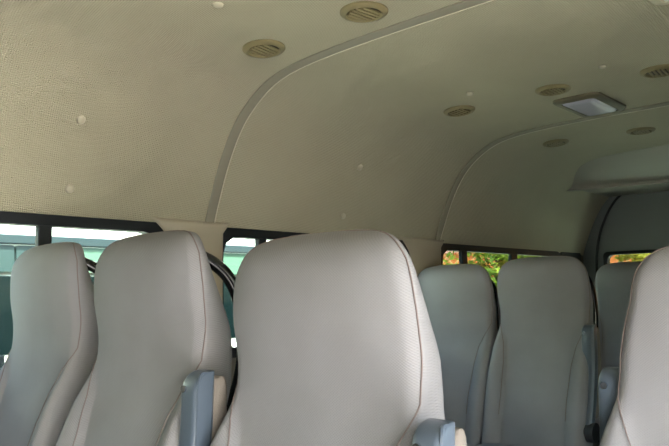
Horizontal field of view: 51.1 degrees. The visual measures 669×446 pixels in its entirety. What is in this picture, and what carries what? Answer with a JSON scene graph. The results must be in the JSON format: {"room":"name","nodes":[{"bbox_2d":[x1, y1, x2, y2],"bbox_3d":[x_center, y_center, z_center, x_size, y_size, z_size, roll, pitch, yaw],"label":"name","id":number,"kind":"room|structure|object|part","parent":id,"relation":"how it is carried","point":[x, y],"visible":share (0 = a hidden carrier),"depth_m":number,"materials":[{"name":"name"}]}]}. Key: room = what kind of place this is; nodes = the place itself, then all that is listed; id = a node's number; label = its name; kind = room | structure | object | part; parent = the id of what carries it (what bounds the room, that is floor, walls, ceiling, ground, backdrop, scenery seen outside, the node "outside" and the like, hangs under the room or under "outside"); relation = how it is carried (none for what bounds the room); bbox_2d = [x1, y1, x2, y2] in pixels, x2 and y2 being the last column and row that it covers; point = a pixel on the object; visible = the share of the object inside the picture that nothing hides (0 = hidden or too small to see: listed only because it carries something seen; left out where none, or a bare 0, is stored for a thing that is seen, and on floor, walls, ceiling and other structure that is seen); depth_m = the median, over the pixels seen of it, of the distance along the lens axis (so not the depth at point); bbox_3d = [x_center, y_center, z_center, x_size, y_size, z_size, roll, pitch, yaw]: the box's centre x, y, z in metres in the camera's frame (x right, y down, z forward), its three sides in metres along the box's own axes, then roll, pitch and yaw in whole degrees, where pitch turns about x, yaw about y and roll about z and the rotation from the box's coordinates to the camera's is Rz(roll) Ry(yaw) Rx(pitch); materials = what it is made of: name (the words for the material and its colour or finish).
{"room":"vehicle interior","nodes":[
{"label":"vehicle interior","id":0,"kind":"room"},
{"bbox_2d":[0,0,668,254],"bbox_3d":[0.064,-0.367,1.335,2.356,0.545,7.200,-6,-8,42],"label":"ceiling","id":1,"kind":"structure","parent":0,"point":[160,88],"depth_m":2.22,"materials":[{"name":"beige fabric"}]},
{"bbox_2d":[65,184,73,192],"bbox_3d":[-0.766,-0.100,2.027,0.017,0.027,0.027,-6,-8,42],"label":"clip","id":2,"kind":"object","parent":1,"relation":"attached to","point":[69,188],"visible":1,"depth_m":2.02,"materials":[{"name":"beige plastic"}]},
{"bbox_2d":[76,115,85,123],"bbox_3d":[-0.716,-0.292,1.976,0.020,0.026,0.027,-6,-8,42],"label":"clip","id":3,"kind":"object","parent":1,"relation":"attached to","point":[81,119],"visible":1,"depth_m":1.97,"materials":[{"name":"beige plastic"}]},
{"bbox_2d":[212,2,222,7],"bbox_3d":[-0.288,-0.539,1.730,0.027,0.011,0.027,-5,-7,33],"label":"clip","id":4,"kind":"object","parent":1,"relation":"attached to","point":[215,4],"visible":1,"depth_m":1.72,"materials":[{"name":"beige plastic"}]},
{"bbox_2d":[242,39,284,58],"bbox_3d":[-0.204,-0.503,2.021,0.124,0.024,0.124,4,-8,-43],"label":"ceiling vent","id":5,"kind":"object","parent":1,"relation":"in","point":[260,48],"visible":1,"depth_m":2.00,"materials":[{"name":"brown plastic"}]},
{"bbox_2d":[205,0,493,222],"bbox_3d":[0.391,-0.312,1.686,2.264,0.499,0.041,-6,-8,42],"label":"trim","id":6,"kind":"structure","parent":1,"relation":"attached to","point":[260,93],"depth_m":2.19,"materials":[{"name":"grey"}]},
{"bbox_2d":[340,1,387,22],"bbox_3d":[0.076,-0.540,1.798,0.124,0.016,0.124,-7,-8,42],"label":"ceiling vent","id":7,"kind":"object","parent":1,"relation":"in","point":[361,11],"visible":1,"depth_m":1.78,"materials":[{"name":"brown plastic"}]},
{"bbox_2d":[444,105,474,116],"bbox_3d":[0.492,-0.441,2.759,0.124,0.024,0.124,4,-8,-43],"label":"ceiling vent","id":8,"kind":"object","parent":1,"relation":"in","point":[462,110],"visible":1,"depth_m":2.74,"materials":[{"name":"brown plastic"}]},
{"bbox_2d":[435,101,668,239],"bbox_3d":[1.327,-0.226,2.702,2.264,0.499,0.043,-6,-8,42],"label":"trim","id":9,"kind":"structure","parent":1,"relation":"attached to","point":[486,148],"depth_m":3.23,"materials":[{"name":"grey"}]},
{"bbox_2d":[535,84,570,95],"bbox_3d":[0.788,-0.479,2.527,0.124,0.016,0.124,-7,-8,42],"label":"ceiling vent","id":10,"kind":"object","parent":1,"relation":"in","point":[553,89],"visible":1,"depth_m":2.51,"materials":[{"name":"brown plastic"}]},
{"bbox_2d":[543,139,568,146],"bbox_3d":[1.072,-0.388,3.391,0.124,0.024,0.124,4,-8,-43],"label":"ceiling vent","id":11,"kind":"object","parent":1,"relation":"in","point":[557,142],"visible":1,"depth_m":3.37,"materials":[{"name":"brown plastic"}]},
{"bbox_2d":[552,92,625,116],"bbox_3d":[0.998,-0.457,2.733,0.185,0.027,0.310,-6,-8,42],"label":"recessed light","id":12,"kind":"object","parent":1,"relation":"in","point":[589,104],"visible":1,"depth_m":2.68,"materials":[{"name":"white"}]},
{"bbox_2d":[626,127,655,134],"bbox_3d":[1.404,-0.421,3.208,0.124,0.016,0.124,-7,-8,42],"label":"ceiling vent","id":13,"kind":"object","parent":1,"relation":"in","point":[641,130],"visible":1,"depth_m":3.19,"materials":[{"name":"brown plastic"}]},
{"bbox_2d":[640,64,668,77],"bbox_3d":[1.082,-0.504,2.328,0.124,0.016,0.124,-6,-8,42],"label":"ceiling vent","id":14,"kind":"object","parent":1,"relation":"in","point":[656,71],"visible":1,"depth_m":2.32,"materials":[{"name":"brown plastic"}]},
{"bbox_2d":[649,0,668,4],"bbox_3d":[0.782,-0.567,1.602,0.190,0.027,0.310,-6,-8,42],"label":"recessed light","id":15,"kind":"object","parent":1,"relation":"in","point":[656,2],"visible":1,"depth_m":1.74,"materials":[{"name":"beige plastic"}]},
{"bbox_2d":[230,255,583,387],"bbox_3d":[-0.770,0.651,2.018,0.050,1.335,7.200,-6,-8,42],"label":"wall","id":16,"kind":"structure","parent":0,"point":[233,359],"depth_m":2.45,"materials":[{"name":"grey plastic"}]},
{"bbox_2d":[0,211,162,368],"bbox_3d":[-0.992,0.188,1.805,0.044,0.455,1.310,-6,-8,42],"label":"window","id":17,"kind":"structure","parent":16,"relation":"in","point":[44,223],"depth_m":2.03,"materials":[{"name":"black rubber"}]},
{"bbox_2d":[151,217,229,301],"bbox_3d":[-0.475,0.235,2.341,0.025,0.496,0.338,-6,-8,42],"label":"trim","id":18,"kind":"structure","parent":16,"relation":"attached to","point":[210,233],"depth_m":2.39,"materials":[{"name":"beige plastic"}]},
{"bbox_2d":[223,228,409,357],"bbox_3d":[-0.045,0.275,2.832,0.044,0.455,1.130,-6,-8,42],"label":"window","id":19,"kind":"structure","parent":16,"relation":"in","point":[260,236],"depth_m":2.56,"materials":[{"name":"black rubber"}]},
{"bbox_2d":[399,237,443,275],"bbox_3d":[0.426,0.318,3.319,0.025,0.496,0.383,-6,-8,42],"label":"trim","id":20,"kind":"structure","parent":16,"relation":"attached to","point":[424,253],"depth_m":3.32,"materials":[{"name":"beige plastic"}]},
{"bbox_2d":[441,243,560,286],"bbox_3d":[0.956,0.367,3.918,0.044,0.455,1.370,-6,-8,42],"label":"window","id":21,"kind":"structure","parent":16,"relation":"in","point":[492,259],"depth_m":3.78,"materials":[{"name":"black glass"}]},
{"bbox_3d":[0.581,0.332,3.503,0.004,0.416,0.209,-6,-8,42],"label":"pane","id":22,"kind":"part","parent":21,"relation":"part of","materials":[{"name":"clear glass"}]},
{"bbox_3d":[0.841,0.356,3.784,0.004,0.416,0.473,-6,-8,42],"label":"pane","id":23,"kind":"part","parent":21,"relation":"part of","materials":[{"name":"clear glass"}]},
{"bbox_3d":[0.956,0.367,3.918,0.044,0.455,1.370,-6,-8,42],"label":"frame","id":24,"kind":"part","parent":21,"relation":"part of","materials":[{"name":"black plastic"}]},
{"bbox_3d":[1.226,0.391,4.202,0.004,0.416,0.544,-6,-8,42],"label":"pane","id":25,"kind":"part","parent":21,"relation":"part of","materials":[{"name":"clear glass"}]},
{"bbox_2d":[560,252,580,260],"bbox_3d":[1.528,0.420,4.538,0.044,0.455,0.300,-6,-8,42],"label":"window","id":26,"kind":"structure","parent":16,"relation":"in","point":[575,255],"depth_m":4.55,"materials":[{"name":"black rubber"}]},
{"bbox_2d":[583,191,668,445],"bbox_3d":[2.526,0.517,3.927,2.260,1.870,0.054,-6,-8,42],"label":"wall","id":27,"kind":"structure","parent":0,"point":[636,221],"depth_m":4.51,"materials":[{"name":"grey plastic"}]},
{"bbox_2d":[595,196,620,303],"bbox_3d":[2.499,0.428,3.908,2.097,1.545,0.016,-6,-8,42],"label":"trim","id":28,"kind":"structure","parent":27,"relation":"attached to","point":[617,197],"depth_m":4.62,"materials":[{"name":"black rubber"}]},
{"bbox_2d":[567,144,668,196],"bbox_3d":[2.179,-0.336,3.648,2.200,0.156,0.940,-6,-8,42],"label":"compartment","id":29,"kind":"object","parent":27,"relation":"attached to","point":[646,170],"depth_m":3.94,"materials":[{"name":"beige plastic"}]},
{"bbox_2d":[603,249,657,264],"bbox_3d":[2.512,0.330,3.934,1.980,0.435,0.046,-6,-8,42],"label":"window","id":30,"kind":"structure","parent":27,"relation":"in","point":[635,255],"depth_m":4.52,"materials":[{"name":"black glass"}]},
{"bbox_3d":[2.144,0.370,4.277,0.920,0.395,0.004,-6,-8,42],"label":"pane","id":31,"kind":"part","parent":30,"relation":"part of","materials":[{"name":"clear glass"}]},
{"bbox_3d":[0.092,1.247,1.172,2.260,0.050,7.200,-6,-8,42],"label":"floor","id":32,"kind":"structure","parent":0,"visible":0},
{"bbox_2d":[0,242,98,445],"bbox_3d":[-0.878,0.654,1.553,0.410,1.242,0.733,-6,-8,42],"label":"seat","id":33,"kind":"object","parent":32,"relation":"on","point":[53,353],"visible":0.74,"depth_m":1.68,"materials":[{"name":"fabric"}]},
{"bbox_3d":[-0.574,0.277,1.718,0.130,0.399,0.034,2,-6,-26],"label":"grab handle","id":34,"kind":"part","parent":33,"relation":"part of","materials":[{"name":"black plastic"}]},
{"bbox_2d":[55,230,237,445],"bbox_3d":[-0.518,0.617,1.225,0.476,1.237,0.733,-6,-8,42],"label":"seat","id":35,"kind":"object","parent":32,"relation":"on","point":[160,375],"visible":0.93,"depth_m":1.38,"materials":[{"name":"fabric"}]},
{"bbox_3d":[-0.265,0.465,1.217,0.048,0.402,0.118,-6,-8,42],"label":"armrest","id":36,"kind":"part","parent":35,"relation":"part of","materials":[{"name":"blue plastic"}]},
{"bbox_3d":[-0.231,0.245,1.405,0.130,0.399,0.034,2,-6,-26],"label":"grab handle","id":37,"kind":"part","parent":35,"relation":"part of","materials":[{"name":"black plastic"}]},
{"bbox_2d":[210,229,466,445],"bbox_3d":[-0.163,0.594,0.883,0.506,1.202,0.710,-6,-8,42],"label":"seat","id":38,"kind":"object","parent":32,"relation":"on","point":[336,343],"visible":1,"depth_m":1.06,"materials":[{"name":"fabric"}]},
{"bbox_3d":[0.109,0.459,0.872,0.048,0.402,0.118,-6,-8,42],"label":"armrest","id":39,"kind":"part","parent":38,"relation":"part of","materials":[{"name":"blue plastic"}]},
{"bbox_2d":[417,264,499,445],"bbox_3d":[0.379,0.778,2.905,0.420,1.222,0.733,-6,-8,42],"label":"seat","id":40,"kind":"object","parent":32,"relation":"on","point":[461,300],"visible":0.52,"depth_m":3.01,"materials":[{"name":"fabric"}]},
{"bbox_3d":[0.683,0.412,3.069,0.130,0.399,0.034,2,-6,-26],"label":"grab handle","id":41,"kind":"part","parent":40,"relation":"part of","materials":[{"name":"black plastic"}]},
{"bbox_2d":[477,256,600,445],"bbox_3d":[0.702,0.736,2.610,0.449,1.237,0.733,-6,-8,42],"label":"seat","id":42,"kind":"object","parent":32,"relation":"on","point":[544,371],"visible":1,"depth_m":2.75,"materials":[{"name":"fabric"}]},
{"bbox_2d":[477,443,517,445],"bbox_3d":[0.620,0.911,2.520,0.410,0.135,0.510,-6,-8,42],"label":"seat cushion","id":43,"kind":"object","parent":42,"relation":"on","point":[482,444],"depth_m":2.73,"materials":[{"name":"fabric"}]},
{"bbox_3d":[0.946,0.584,2.611,0.048,0.402,0.118,-6,-8,42],"label":"armrest","id":44,"kind":"part","parent":42,"relation":"part of","materials":[{"name":"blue plastic"}]},
{"bbox_3d":[1.000,0.362,2.781,0.130,0.399,0.034,2,-6,-26],"label":"grab handle","id":45,"kind":"part","parent":42,"relation":"part of","materials":[{"name":"black plastic"}]},
{"bbox_2d":[595,261,641,444],"bbox_3d":[1.501,0.824,3.689,0.420,1.250,0.708,-6,-8,42],"label":"seat","id":46,"kind":"object","parent":32,"relation":"on","point":[613,281],"visible":0.35,"depth_m":3.93,"materials":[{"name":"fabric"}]},
{"bbox_3d":[1.635,0.595,3.864,0.420,0.765,0.299,-6,-8,42],"label":"backrest","id":47,"kind":"part","parent":46,"relation":"part of","materials":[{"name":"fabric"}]},
{"bbox_2d":[598,246,668,445],"bbox_3d":[0.505,0.593,0.879,0.551,1.182,0.706,-6,-8,42],"label":"seat","id":48,"kind":"object","parent":32,"relation":"on","point":[633,396],"visible":1,"depth_m":1.19,"materials":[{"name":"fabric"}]},
{"bbox_3d":[0.492,0.464,1.240,0.048,0.402,0.118,-6,-8,42],"label":"armrest","id":49,"kind":"part","parent":48,"relation":"part of","materials":[{"name":"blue plastic"}]},
{"label":"outside","id":50,"kind":"structure","parent":0,"visible":0},
{"label":"ground","id":51,"kind":"structure","parent":50,"visible":0},
{"bbox_2d":[0,225,269,366],"bbox_3d":[-2.378,0.697,3.428,1.740,2.280,6.300,-6,-8,42],"label":"van","id":52,"kind":"object","parent":51,"relation":"on","point":[15,240],"visible":0.1,"depth_m":3.43,"materials":[{"name":"white paint"}]},
{"bbox_3d":[-1.506,0.641,3.119,0.032,0.100,0.060,-6,-8,42],"label":"door handle","id":53,"kind":"part","parent":52,"relation":"part of","materials":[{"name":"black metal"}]},
{"bbox_3d":[-2.057,0.025,2.677,0.030,0.045,4.850,-6,-8,42],"label":"drip rail","id":54,"kind":"part","parent":52,"relation":"part of","materials":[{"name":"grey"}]}
]}

